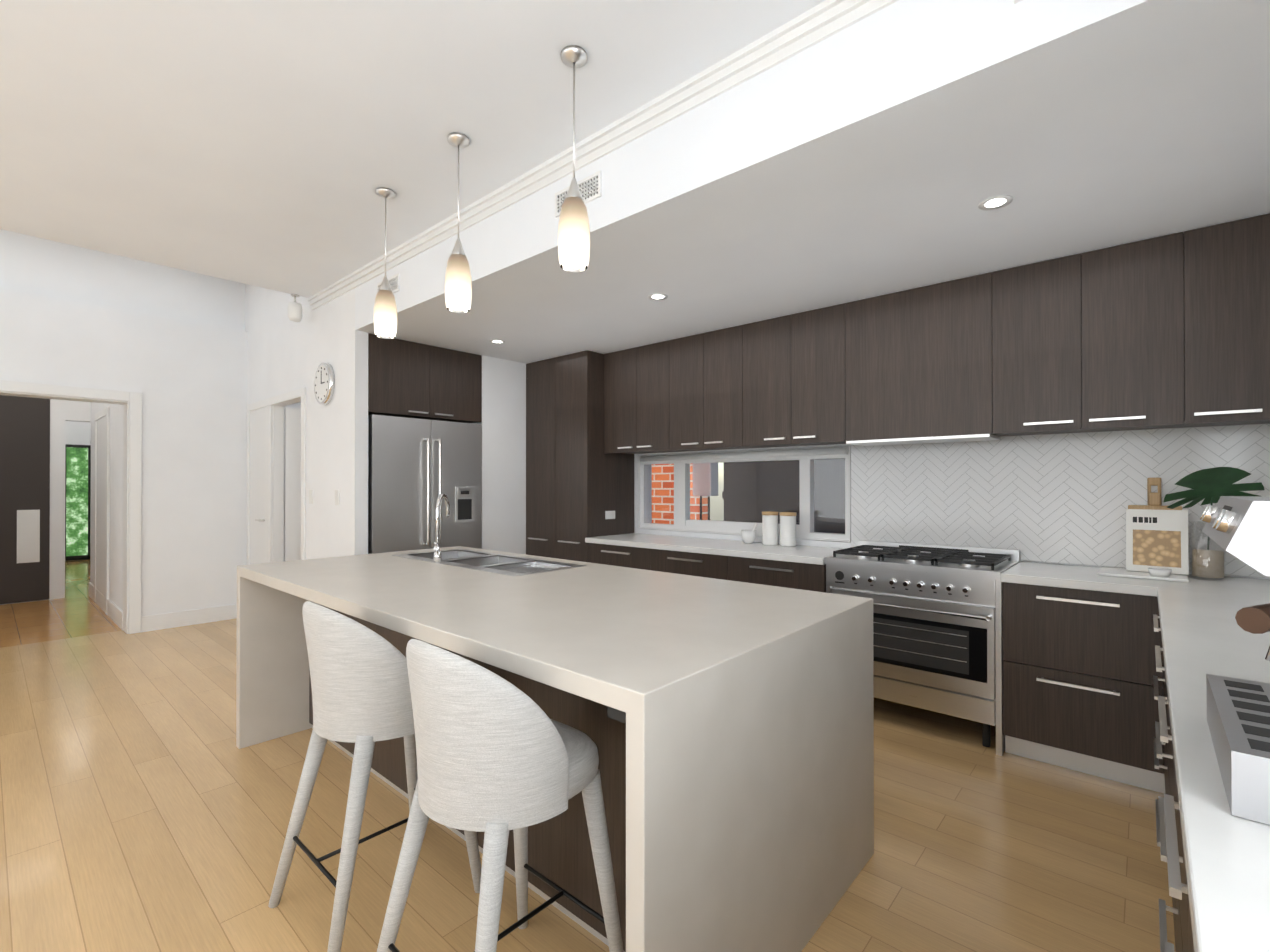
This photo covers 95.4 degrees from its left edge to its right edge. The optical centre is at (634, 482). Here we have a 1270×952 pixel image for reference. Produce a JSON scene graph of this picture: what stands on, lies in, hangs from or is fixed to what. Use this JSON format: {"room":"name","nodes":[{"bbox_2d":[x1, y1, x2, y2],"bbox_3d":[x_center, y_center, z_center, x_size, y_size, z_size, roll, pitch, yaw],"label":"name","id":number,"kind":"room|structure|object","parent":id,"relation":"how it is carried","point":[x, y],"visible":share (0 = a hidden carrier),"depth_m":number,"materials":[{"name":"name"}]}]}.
{"room":"kitchen","nodes":[
{"label":"kitchen","id":0,"kind":"room"},
{"bbox_2d":[0,395,49,603],"bbox_3d":[-7.145,-0.145,6.318,0.030,2.990,1.045,0,0,41],"label":"door","id":1,"kind":"structure","parent":0,"point":[24,493],"depth_m":6.56,"materials":[{"name":"dark grey painted board"},{"name":"white plastic"}]},
{"bbox_2d":[0,559,1175,951],"bbox_3d":[-5.188,1.378,4.465,15.410,0.060,8.380,0,0,41],"label":"floor","id":2,"kind":"structure","parent":0,"point":[146,802],"depth_m":2.19,"materials":[{"name":"brown wood"}]},
{"bbox_2d":[268,601,481,951],"bbox_3d":[-0.824,0.847,1.862,0.469,0.987,0.500,0,0,41],"label":"stool","id":3,"kind":"object","parent":2,"relation":"on","point":[361,693],"visible":0.92,"depth_m":1.68,"materials":[{"name":"fabric"}]},
{"bbox_2d":[368,414,481,553],"bbox_3d":[-1.863,0.424,4.798,0.775,1.850,0.930,0,0,41],"label":"fridge","id":4,"kind":"object","parent":2,"relation":"on","point":[417,467],"visible":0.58,"depth_m":4.51,"materials":[{"name":"metal"}]},
{"bbox_2d":[377,639,623,951],"bbox_3d":[-0.337,0.845,1.431,0.469,0.987,0.500,0,0,41],"label":"stool","id":5,"kind":"object","parent":2,"relation":"on","point":[498,757],"visible":1,"depth_m":1.26,"materials":[{"name":"fabric"}]},
{"bbox_2d":[526,357,555,557],"bbox_3d":[-0.657,0.128,5.391,0.408,2.446,0.586,0,0,41],"label":"tall cabinet","id":6,"kind":"object","parent":2,"relation":"on","point":[540,375],"depth_m":5.16,"materials":[{"name":"brown wood"}]},
{"bbox_2d":[236,547,873,951],"bbox_3d":[-0.584,0.879,2.513,2.735,0.921,1.276,0,0,41],"label":"kitchen island","id":7,"kind":"object","parent":2,"relation":"on","point":[726,727],"depth_m":1.68,"materials":[{"name":"stone"}]},
{"bbox_2d":[424,493,463,560],"bbox_3d":[-1.057,0.238,3.168,0.180,0.364,0.183,0,0,41],"label":"faucet","id":8,"kind":"object","parent":7,"relation":"on","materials":[{"name":"silver metal"}]},
{"bbox_2d":[391,548,586,607],"bbox_3d":[-0.832,0.499,3.152,1.170,0.254,0.450,0,0,41],"label":"sink","id":9,"kind":"object","parent":7,"relation":"in","point":[481,561],"depth_m":3.11,"materials":[{"name":"metal"}]},
{"bbox_2d":[556,350,635,561],"bbox_3d":[-0.351,0.127,5.121,0.408,2.446,0.586,0,0,41],"label":"tall cabinet","id":10,"kind":"object","parent":2,"relation":"on","point":[595,489],"depth_m":4.90,"materials":[{"name":"brown wood"}]},
{"bbox_2d":[605,510,615,519],"bbox_3d":[-0.212,0.275,4.964,0.008,0.070,0.115,0,0,41],"label":"socket","id":11,"kind":"object","parent":10,"relation":"attached to","point":[609,514],"depth_m":4.96,"materials":[{"name":"white plastic"}]},
{"bbox_2d":[584,542,651,569],"bbox_3d":[0.056,0.920,4.757,0.673,0.858,0.586,0,0,41],"label":"base cabinet","id":12,"kind":"object","parent":2,"relation":"on","point":[623,556],"depth_m":4.53,"materials":[{"name":"brown wood"}]},
{"bbox_2d":[652,550,727,579],"bbox_3d":[0.561,0.918,4.311,0.674,0.858,0.586,0,0,41],"label":"base cabinet","id":13,"kind":"object","parent":2,"relation":"on","point":[670,561],"depth_m":4.07,"materials":[{"name":"brown wood"}]},
{"bbox_2d":[584,534,843,565],"bbox_3d":[0.550,0.467,4.300,2.026,0.040,0.612,0,0,41],"label":"countertop","id":14,"kind":"structure","parent":13,"relation":"on","point":[810,555],"depth_m":4.05,"materials":[{"name":"white stone"}]},
{"bbox_2d":[741,523,757,543],"bbox_3d":[0.841,0.368,4.275,0.113,0.154,0.113,0,0,-25],"label":"mortar","id":15,"kind":"object","parent":14,"relation":"on","point":[748,536],"depth_m":4.24,"materials":[{"name":"white ceramic"}]},
{"bbox_2d":[762,511,774,544],"bbox_3d":[0.978,0.326,4.181,0.115,0.238,0.115,0,0,35],"label":"canister","id":16,"kind":"object","parent":14,"relation":"on","point":[768,517],"depth_m":4.13,"materials":[{"name":"white ceramic"}]},
{"bbox_2d":[775,512,795,546],"bbox_3d":[1.083,0.325,4.088,0.115,0.238,0.115,0,0,35],"label":"canister","id":17,"kind":"object","parent":14,"relation":"on","point":[787,528],"depth_m":4.04,"materials":[{"name":"white ceramic"}]},
{"bbox_2d":[728,558,825,592],"bbox_3d":[1.065,0.916,3.865,0.673,0.858,0.586,0,0,41],"label":"base cabinet","id":18,"kind":"object","parent":2,"relation":"on","point":[795,575],"depth_m":3.62,"materials":[{"name":"brown wood"}]},
{"bbox_2d":[824,540,1019,755],"bbox_3d":[1.637,0.861,3.324,0.890,0.965,0.628,0,0,41],"label":"stove","id":19,"kind":"object","parent":2,"relation":"on","point":[938,628],"visible":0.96,"depth_m":3.06,"materials":[{"name":"metal"}]},
{"bbox_2d":[1000,562,1269,951],"bbox_3d":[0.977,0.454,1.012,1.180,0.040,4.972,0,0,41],"label":"base cabinet","id":20,"kind":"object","parent":2,"relation":"on","point":[1104,676],"depth_m":2.45,"materials":[{"name":"brown wood"}]},
{"bbox_2d":[1098,567,1188,581],"bbox_3d":[2.416,0.433,2.753,0.315,0.012,0.285,0,0,41],"label":"tray","id":21,"kind":"object","parent":20,"relation":"on","point":[1113,571],"visible":0.79,"depth_m":2.69,"materials":[{"name":"white ceramic"}]},
{"bbox_2d":[1126,509,1188,574],"bbox_3d":[2.492,0.278,2.760,0.220,0.300,0.025,0,-9,41],"label":"book","id":22,"kind":"object","parent":21,"relation":"on","point":[1156,538],"visible":1,"depth_m":2.75,"materials":[{"name":"white paper"}]},
{"bbox_2d":[1148,568,1171,576],"bbox_3d":[2.405,0.410,2.646,0.084,0.032,0.084,0,0,41],"label":"bowl","id":23,"kind":"object","parent":21,"relation":"on","point":[1160,572],"visible":1,"depth_m":2.62,"materials":[{"name":"white ceramic"}]},
{"bbox_2d":[1128,478,1181,509],"bbox_3d":[2.574,0.206,2.861,0.200,0.470,0.018,0,-8,41],"label":"cutting board","id":24,"kind":"object","parent":20,"relation":"on","point":[1154,500],"visible":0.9,"depth_m":2.87,"materials":[{"name":"brown wood"}]},
{"bbox_2d":[1164,467,1263,580],"bbox_3d":[2.572,0.185,2.576,0.318,0.507,0.287,0,0,41],"label":"vase","id":25,"kind":"object","parent":20,"relation":"on","point":[1210,486],"visible":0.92,"depth_m":2.59,"materials":[{"name":"clear glass"}]},
{"bbox_2d":[1199,496,1269,824],"bbox_3d":[1.112,0.227,0.726,0.561,0.408,0.420,0,0,41],"label":"espresso machine","id":26,"kind":"object","parent":20,"relation":"on","point":[1238,709],"visible":1,"depth_m":0.78,"materials":[{"name":"metal"}]},
{"bbox_2d":[0,229,1269,616],"bbox_3d":[-5.151,-0.453,4.439,15.310,3.600,8.380,0,0,41],"label":"wall","id":27,"kind":"structure","parent":0,"point":[198,361],"depth_m":5.26,"materials":[{"name":"paint"}]},
{"bbox_2d":[0,380,141,633],"bbox_3d":[-5.064,0.266,4.706,0.222,2.165,1.570,0,0,41],"label":"trim","id":28,"kind":"structure","parent":27,"relation":"attached to","point":[132,499],"depth_m":5.18,"materials":[{"name":"white wood"}]},
{"bbox_2d":[65,444,90,560],"bbox_3d":[-9.915,0.343,10.264,0.030,2.045,0.340,0,0,41],"label":"window","id":29,"kind":"structure","parent":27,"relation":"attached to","point":[77,495],"depth_m":10.27,"materials":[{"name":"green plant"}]},
{"bbox_2d":[96,416,105,595],"bbox_3d":[-5.793,0.321,6.276,0.850,2.052,0.010,0,0,41],"label":"hall door","id":30,"kind":"structure","parent":27,"relation":"in","point":[100,504],"depth_m":6.28,"materials":[{"name":"white wood"}]},
{"bbox_2d":[89,582,122,629],"bbox_3d":[-5.636,1.274,6.132,2.530,0.160,0.016,0,0,41],"label":"baseboard","id":31,"kind":"structure","parent":27,"relation":"attached to","point":[114,612],"depth_m":5.87,"materials":[{"name":"white wood"}]},
{"bbox_2d":[141,604,236,631],"bbox_3d":[-4.192,1.282,5.530,0.030,0.140,0.825,0,0,41],"label":"baseboard","id":32,"kind":"structure","parent":27,"relation":"attached to","point":[174,619],"depth_m":5.47,"materials":[{"name":"white wood"}]},
{"bbox_2d":[250,407,265,563],"bbox_3d":[-3.669,0.313,5.582,0.510,2.062,0.057,0,0,41],"label":"closed door","id":33,"kind":"structure","parent":27,"relation":"in","point":[257,483],"depth_m":5.61,"materials":[{"name":"white wood"}]},
{"bbox_2d":[246,387,305,564],"bbox_3d":[-3.314,0.281,5.298,1.560,2.140,0.025,0,0,41],"label":"trim","id":34,"kind":"structure","parent":27,"relation":"attached to","point":[274,453],"depth_m":5.36,"materials":[{"name":"white wood"}]},
{"bbox_2d":[284,407,300,560],"bbox_3d":[-2.994,0.318,5.651,0.167,2.052,0.740,0,0,41],"label":"open door","id":35,"kind":"structure","parent":27,"relation":"in","point":[292,512],"depth_m":5.45,"materials":[{"name":"white wood"}]},
{"bbox_2d":[309,490,312,503],"bbox_3d":[-2.639,0.111,4.703,0.072,0.115,0.012,0,0,41],"label":"switch plate","id":36,"kind":"object","parent":27,"relation":"attached to","point":[310,496],"visible":1,"depth_m":4.69,"materials":[{"name":"white plastic"}]},
{"bbox_2d":[314,363,334,404],"bbox_3d":[-2.425,-0.772,4.496,0.330,0.330,0.042,0,0,41],"label":"wall clock","id":37,"kind":"object","parent":27,"relation":"attached to","point":[324,383],"visible":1,"depth_m":4.45,"materials":[{"name":"silver metal"}]},
{"bbox_2d":[335,490,339,504],"bbox_3d":[-2.249,0.110,4.359,0.072,0.115,0.012,0,0,41],"label":"switch plate","id":38,"kind":"object","parent":27,"relation":"attached to","point":[337,497],"visible":1,"depth_m":4.35,"materials":[{"name":"white plastic"}]},
{"bbox_2d":[377,273,399,293],"bbox_3d":[-1.635,-1.295,3.822,0.300,0.110,0.010,0,0,41],"label":"air vent","id":39,"kind":"object","parent":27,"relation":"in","point":[394,282],"visible":0.52,"depth_m":3.76,"materials":[{"name":"white metal"}]},
{"bbox_2d":[368,333,481,422],"bbox_3d":[-1.854,-0.812,4.794,0.580,0.571,0.964,0,0,41],"label":"upper cabinet","id":40,"kind":"object","parent":27,"relation":"attached to","point":[407,379],"depth_m":4.56,"materials":[{"name":"brown wood"}]},
{"bbox_2d":[555,170,601,217],"bbox_3d":[-0.260,-1.300,2.606,0.300,0.110,0.010,0,0,41],"label":"air vent","id":41,"kind":"object","parent":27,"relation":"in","point":[590,187],"visible":0.69,"depth_m":2.56,"materials":[{"name":"white"}]},
{"bbox_2d":[307,0,898,309],"bbox_3d":[-0.489,-1.457,2.786,5.730,0.085,0.045,0,0,41],"label":"crown molding","id":42,"kind":"structure","parent":27,"relation":"attached to","point":[820,22],"depth_m":2.31,"materials":[{"name":"white"}]},
{"bbox_2d":[604,341,691,453],"bbox_3d":[0.129,-0.680,4.824,0.702,0.834,0.391,0,0,41],"label":"upper cabinet","id":43,"kind":"object","parent":27,"relation":"attached to","point":[635,379],"depth_m":4.67,"materials":[{"name":"brown wood"}]},
{"bbox_2d":[668,325,755,450],"bbox_3d":[0.634,-0.682,4.377,0.646,0.834,0.391,0,0,41],"label":"upper cabinet","id":44,"kind":"object","parent":27,"relation":"attached to","point":[706,370],"depth_m":4.21,"materials":[{"name":"brown wood"}]},
{"bbox_2d":[638,446,850,541],"bbox_3d":[0.773,0.078,4.587,1.917,0.652,0.106,0,0,41],"label":"window","id":45,"kind":"structure","parent":27,"relation":"in","point":[805,457],"depth_m":4.52,"materials":[{"name":"white"}]},
{"bbox_2d":[744,303,863,447],"bbox_3d":[1.146,-0.684,3.924,0.722,0.834,0.391,0,0,41],"label":"upper cabinet","id":46,"kind":"object","parent":27,"relation":"attached to","point":[796,365],"depth_m":3.75,"materials":[{"name":"brown wood"}]},
{"bbox_2d":[848,271,999,445],"bbox_3d":[1.708,-0.686,3.428,0.777,0.834,0.391,0,0,41],"label":"upper cabinet","id":47,"kind":"object","parent":27,"relation":"attached to","point":[922,360],"depth_m":3.24,"materials":[{"name":"brown wood"}]},
{"bbox_2d":[851,423,1269,577],"bbox_3d":[2.252,0.084,3.196,2.130,0.707,0.029,0,0,41],"label":"wall tile","id":48,"kind":"structure","parent":27,"relation":"attached to","point":[1066,498],"depth_m":3.15,"materials":[{"name":"grey tile"}]},
{"bbox_2d":[996,231,1187,437],"bbox_3d":[2.272,-0.688,2.929,0.729,0.834,0.391,0,0,41],"label":"upper cabinet","id":49,"kind":"object","parent":27,"relation":"attached to","point":[1097,340],"depth_m":2.74,"materials":[{"name":"brown wood"}]},
{"bbox_2d":[1188,214,1269,426],"bbox_3d":[2.741,-0.689,2.514,0.524,0.834,0.391,0,0,41],"label":"upper cabinet","id":50,"kind":"object","parent":27,"relation":"attached to","point":[1229,262],"depth_m":2.45,"materials":[{"name":"brown wood"}]},
{"bbox_2d":[0,0,1269,363],"bbox_3d":[-5.151,-1.728,4.444,14.910,1.250,7.980,0,0,41],"label":"ceiling","id":51,"kind":"structure","parent":0,"point":[270,144],"depth_m":2.24,"materials":[{"name":"paint"}]},
{"bbox_2d":[287,294,302,321],"bbox_3d":[-2.698,-1.387,4.582,0.104,0.209,0.104,0,0,41],"label":"speaker","id":52,"kind":"object","parent":51,"relation":"attached to","point":[295,309],"visible":1,"depth_m":4.55},
{"bbox_2d":[373,187,396,338],"bbox_3d":[-1.282,-1.125,2.969,0.113,0.744,0.113,0,0,41],"label":"pendant light","id":53,"kind":"object","parent":51,"relation":"hanging from","point":[385,317],"visible":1,"depth_m":2.93,"materials":[{"name":"white glass"}]},
{"bbox_2d":[445,132,471,312],"bbox_3d":[-0.769,-1.127,2.515,0.113,0.744,0.113,0,0,41],"label":"pendant light","id":54,"kind":"object","parent":51,"relation":"hanging from","point":[458,290],"visible":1,"depth_m":2.48,"materials":[{"name":"white glass"}]},
{"bbox_2d":[490,340,504,343],"bbox_3d":[-1.070,-1.099,4.490,0.116,0.004,0.116,0,0,41],"label":"recessed light","id":55,"kind":"object","parent":51,"relation":"in","point":[497,341],"visible":1,"depth_m":4.49,"materials":[{"name":"white"}]},
{"bbox_2d":[558,45,589,271],"bbox_3d":[-0.214,-1.129,2.024,0.113,0.744,0.113,0,0,41],"label":"pendant light","id":56,"kind":"object","parent":51,"relation":"hanging from","point":[573,240],"visible":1,"depth_m":1.99,"materials":[{"name":"frosted white glass"},{"name":"nickel"}]},
{"bbox_2d":[648,293,667,299],"bbox_3d":[0.136,-1.103,3.423,0.116,0.004,0.116,0,0,41],"label":"recessed light","id":57,"kind":"object","parent":51,"relation":"in","point":[658,296],"visible":1,"depth_m":3.42,"materials":[{"name":"white"}]},
{"bbox_2d":[978,195,1012,209],"bbox_3d":[1.425,-1.107,2.284,0.116,0.004,0.116,0,0,41],"label":"recessed light","id":58,"kind":"object","parent":51,"relation":"in","point":[995,202],"visible":1,"depth_m":2.28,"materials":[{"name":"white"}]},
{"label":"outside","id":59,"kind":"structure","parent":0,"visible":0},
{"bbox_3d":[2.039,1.882,5.547,10.200,0.060,2.820,0,0,41],"label":"ground","id":60,"kind":"structure","parent":59,"visible":0},
{"bbox_2d":[652,463,707,523],"bbox_3d":[-0.188,-0.142,7.037,2.500,4.000,0.150,0,0,41],"label":"brick","id":61,"kind":"object","parent":60,"relation":"on","point":[665,498],"depth_m":6.45,"materials":[{"name":"brick"}]},
{"bbox_2d":[693,463,717,519],"bbox_3d":[0.735,0.194,6.019,0.230,0.920,0.150,0,0,41],"label":"water heater","id":62,"kind":"object","parent":61,"relation":"attached to","point":[701,489],"depth_m":5.96,"materials":[{"name":"white plastic"}]},
{"bbox_2d":[722,458,844,533],"bbox_3d":[3.250,-0.002,4.509,6.000,3.700,0.080,0,0,41],"label":"window glass","id":63,"kind":"object","parent":60,"relation":"on","point":[775,500],"depth_m":6.02,"materials":[{"name":"glass"}]}
]}

